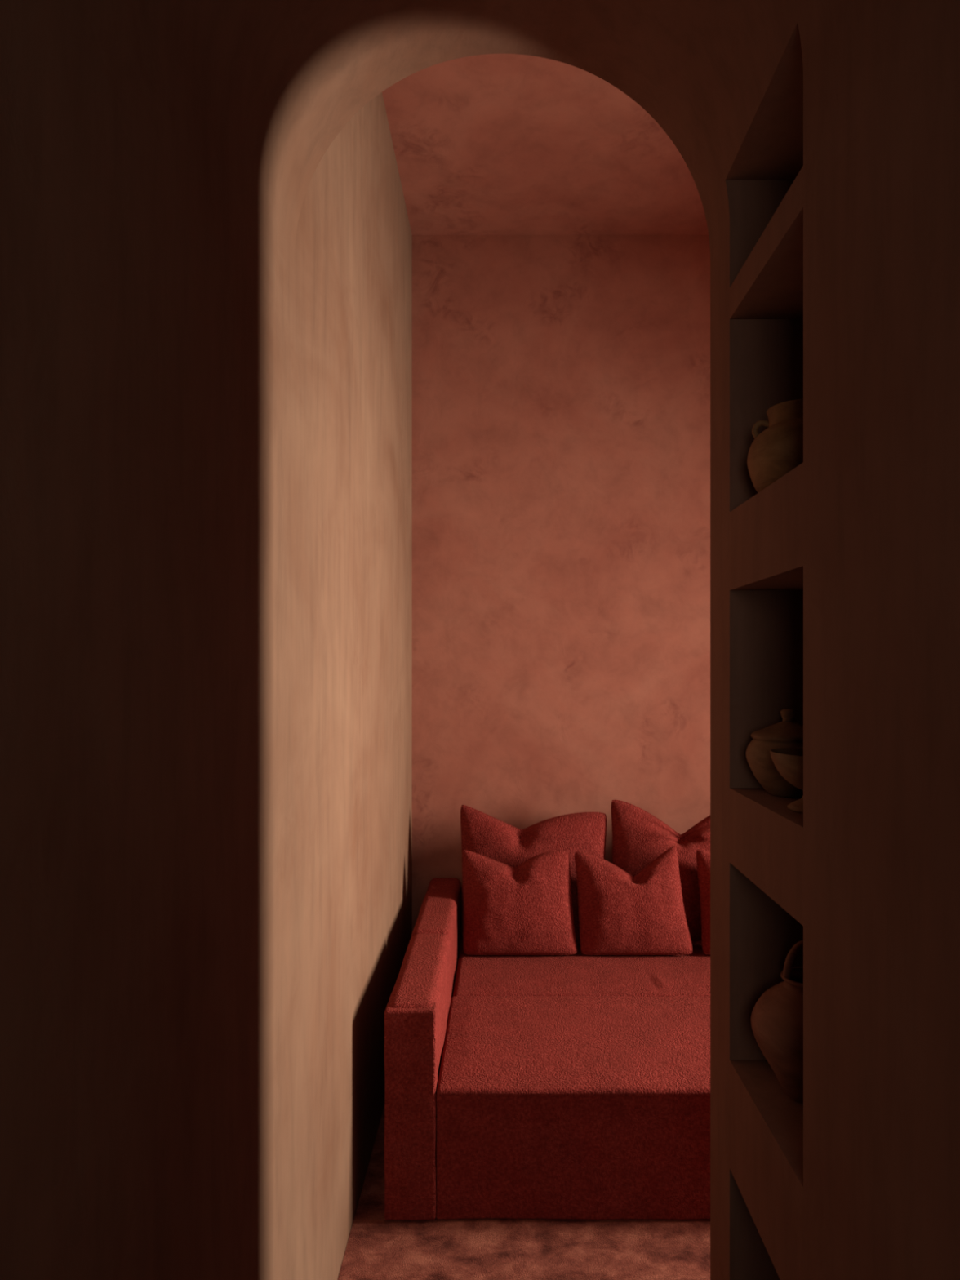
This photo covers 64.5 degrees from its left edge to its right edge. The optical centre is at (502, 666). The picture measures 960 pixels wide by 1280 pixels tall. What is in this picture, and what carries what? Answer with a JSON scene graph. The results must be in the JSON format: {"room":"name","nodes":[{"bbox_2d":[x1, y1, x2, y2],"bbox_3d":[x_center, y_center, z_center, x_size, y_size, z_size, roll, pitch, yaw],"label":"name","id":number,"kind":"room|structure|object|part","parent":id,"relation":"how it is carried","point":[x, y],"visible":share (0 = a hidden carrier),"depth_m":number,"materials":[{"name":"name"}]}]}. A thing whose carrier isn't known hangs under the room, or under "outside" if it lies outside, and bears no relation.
{"room":"hallway","nodes":[
{"label":"hallway","id":0,"kind":"room"},
{"bbox_2d":[0,0,412,1279],"bbox_3d":[-0.527,-0.220,1.372,0.200,3.639,4.744,0,0,0],"label":"wall","id":1,"kind":"structure","parent":0,"point":[206,429],"depth_m":1.02,"materials":[{"name":"beige paint"}]},
{"bbox_2d":[160,0,620,261],"bbox_3d":[-0.117,-1.435,0.281,0.661,1.207,2.562,0,0,0],"label":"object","id":2,"kind":"object","parent":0,"point":[283,78],"visible":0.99,"depth_m":1.42,"materials":[{"name":"beige paint"}]},
{"bbox_2d":[382,53,708,235],"bbox_3d":[1.661,-2.114,2.573,4.578,0.150,2.342,0,0,0],"label":"ceiling","id":3,"kind":"structure","parent":0,"point":[487,144],"depth_m":3.04,"materials":[{"name":"paint"}]},
{"bbox_2d":[412,235,710,935],"bbox_3d":[1.761,-0.220,3.669,4.378,3.639,0.150,0,0,0],"label":"wall","id":4,"kind":"structure","parent":0,"point":[561,384],"depth_m":3.59,"materials":[{"name":"paint"}]},
{"bbox_2d":[606,0,959,1279],"bbox_3d":[0.582,-0.220,0.281,0.736,3.639,2.562,0,0,0],"label":"wall","id":5,"kind":"structure","parent":0,"point":[818,141],"depth_m":0.99,"materials":[{"name":"brown paint"}]},
{"bbox_2d":[746,709,803,797],"bbox_3d":[0.510,0.152,1.357,0.144,0.153,0.144,0,0,0],"label":"lidded jar","id":6,"kind":"object","parent":5,"relation":"on","point":[787,733],"visible":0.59,"depth_m":1.32,"materials":[{"name":"brown ceramic"}]},
{"bbox_3d":[0.510,0.115,1.357,0.126,0.032,0.126,0,0,0],"label":"lid","id":7,"kind":"part","parent":6,"relation":"part of","materials":[{"name":"brown ceramic"}]},
{"bbox_3d":[0.510,0.088,1.357,0.026,0.025,0.026,0,0,0],"label":"knob","id":8,"kind":"part","parent":6,"relation":"part of","materials":[{"name":"brown ceramic"}]},
{"bbox_2d":[746,398,803,492],"bbox_3d":[0.520,-0.370,1.330,0.174,0.160,0.174,0,0,0],"label":"clay jar","id":9,"kind":"object","parent":5,"relation":"on","point":[774,452],"visible":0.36,"depth_m":1.28,"materials":[{"name":"brown ceramic"}]},
{"bbox_3d":[0.460,-0.420,1.353,0.031,0.037,0.010,0,0,21],"label":"handle","id":10,"kind":"part","parent":9,"relation":"part of","materials":[{"name":"ceramic"}]},
{"bbox_2d":[751,940,803,1103],"bbox_3d":[0.528,0.608,1.318,0.185,0.266,0.185,0,0,42],"label":"jug","id":11,"kind":"object","parent":5,"relation":"on","point":[777,1015],"visible":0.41,"depth_m":1.28,"materials":[{"name":"ceramic"}]},
{"bbox_3d":[0.528,0.507,1.318,0.084,0.065,0.012,0,0,0],"label":"handle","id":12,"kind":"part","parent":11,"relation":"part of","materials":[{"name":"ceramic"}]},
{"bbox_2d":[769,746,803,813],"bbox_3d":[0.505,0.183,1.208,0.150,0.093,0.150,0,0,0],"label":"footed bowl","id":13,"kind":"object","parent":5,"relation":"on","point":[788,762],"visible":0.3,"depth_m":1.19,"materials":[{"name":"brown ceramic"}]},
{"bbox_3d":[1.665,1.675,1.372,4.570,0.150,4.744,0,0,0],"label":"floor","id":14,"kind":"structure","parent":0,"visible":0},
{"bbox_2d":[337,1106,710,1279],"bbox_3d":[1.686,1.588,2.578,4.226,0.004,2.031,0,0,0],"label":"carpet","id":15,"kind":"object","parent":14,"relation":"on","point":[378,1248],"visible":0.06,"depth_m":2.08,"materials":[{"name":"carpet"}]},
{"bbox_2d":[384,878,710,1220],"bbox_3d":[0.805,1.279,2.858,2.295,0.612,1.383,0,0,0],"label":"sofa","id":16,"kind":"object","parent":15,"relation":"on","point":[577,1086],"visible":0.59,"depth_m":2.17,"materials":[{"name":"red fabric"}]},
{"bbox_3d":[-0.264,1.283,2.200,0.150,0.601,0.067,0,0,0],"label":"arm panel","id":17,"kind":"part","parent":16,"relation":"part of","materials":[{"name":"red fabric"}]},
{"bbox_3d":[-0.264,1.277,2.486,0.154,0.609,0.619,0,0,0],"label":"arm","id":18,"kind":"part","parent":16,"relation":"part of","materials":[{"name":"red fabric"}]},
{"bbox_3d":[-0.264,1.278,3.166,0.152,0.607,0.742,0,0,0],"label":"arm","id":19,"kind":"part","parent":16,"relation":"part of","materials":[{"name":"red fabric"}]},
{"bbox_3d":[0.880,1.115,3.503,2.141,0.234,0.088,0,0,0],"label":"backrest","id":20,"kind":"part","parent":16,"relation":"part of","materials":[{"name":"red fabric"}]},
{"bbox_2d":[462,849,577,955],"bbox_3d":[0.069,0.994,3.208,0.488,0.416,0.172,0,0,0],"label":"throw cushion","id":21,"kind":"object","parent":16,"relation":"on","point":[526,908],"visible":1,"depth_m":3.15,"materials":[{"name":"red fabric"}]},
{"bbox_2d":[460,804,606,941],"bbox_3d":[0.140,0.913,3.376,0.656,0.574,0.186,0,0,0],"label":"cushion","id":22,"kind":"object","parent":16,"relation":"on","point":[484,834],"visible":0.43,"depth_m":3.36,"materials":[{"name":"red fabric"}]},
{"bbox_3d":[0.880,1.401,2.482,2.145,0.368,0.625,0,0,0],"label":"panel","id":23,"kind":"part","parent":16,"relation":"part of","materials":[{"name":"red fabric"}]},
{"bbox_3d":[0.880,1.216,2.481,2.139,0.034,0.623,0,0,0],"label":"seat","id":24,"kind":"part","parent":16,"relation":"part of","materials":[{"name":"red fabric"}]},
{"bbox_3d":[0.880,1.353,3.167,2.139,0.294,0.737,0,0,0],"label":"seat","id":25,"kind":"part","parent":16,"relation":"part of","materials":[{"name":"red fabric"}]},
{"bbox_2d":[574,845,692,955],"bbox_3d":[0.551,0.985,3.208,0.485,0.434,0.164,0,0,0],"label":"throw cushion","id":26,"kind":"object","parent":16,"relation":"on","point":[620,913],"visible":1,"depth_m":3.15,"materials":[{"name":"red fabric"}]},
{"bbox_2d":[611,800,710,941],"bbox_3d":[0.804,0.902,3.374,0.650,0.600,0.200,0,0,0],"label":"cushion","id":27,"kind":"object","parent":16,"relation":"on","point":[639,837],"visible":0.31,"depth_m":3.34,"materials":[{"name":"red fabric"}]},
{"bbox_2d":[696,848,710,955],"bbox_3d":[1.063,0.990,3.210,0.470,0.422,0.162,0,0,0],"label":"throw cushion","id":28,"kind":"object","parent":16,"relation":"on","point":[703,856],"visible":0.19,"depth_m":3.19,"materials":[{"name":"red fabric"}]}
]}

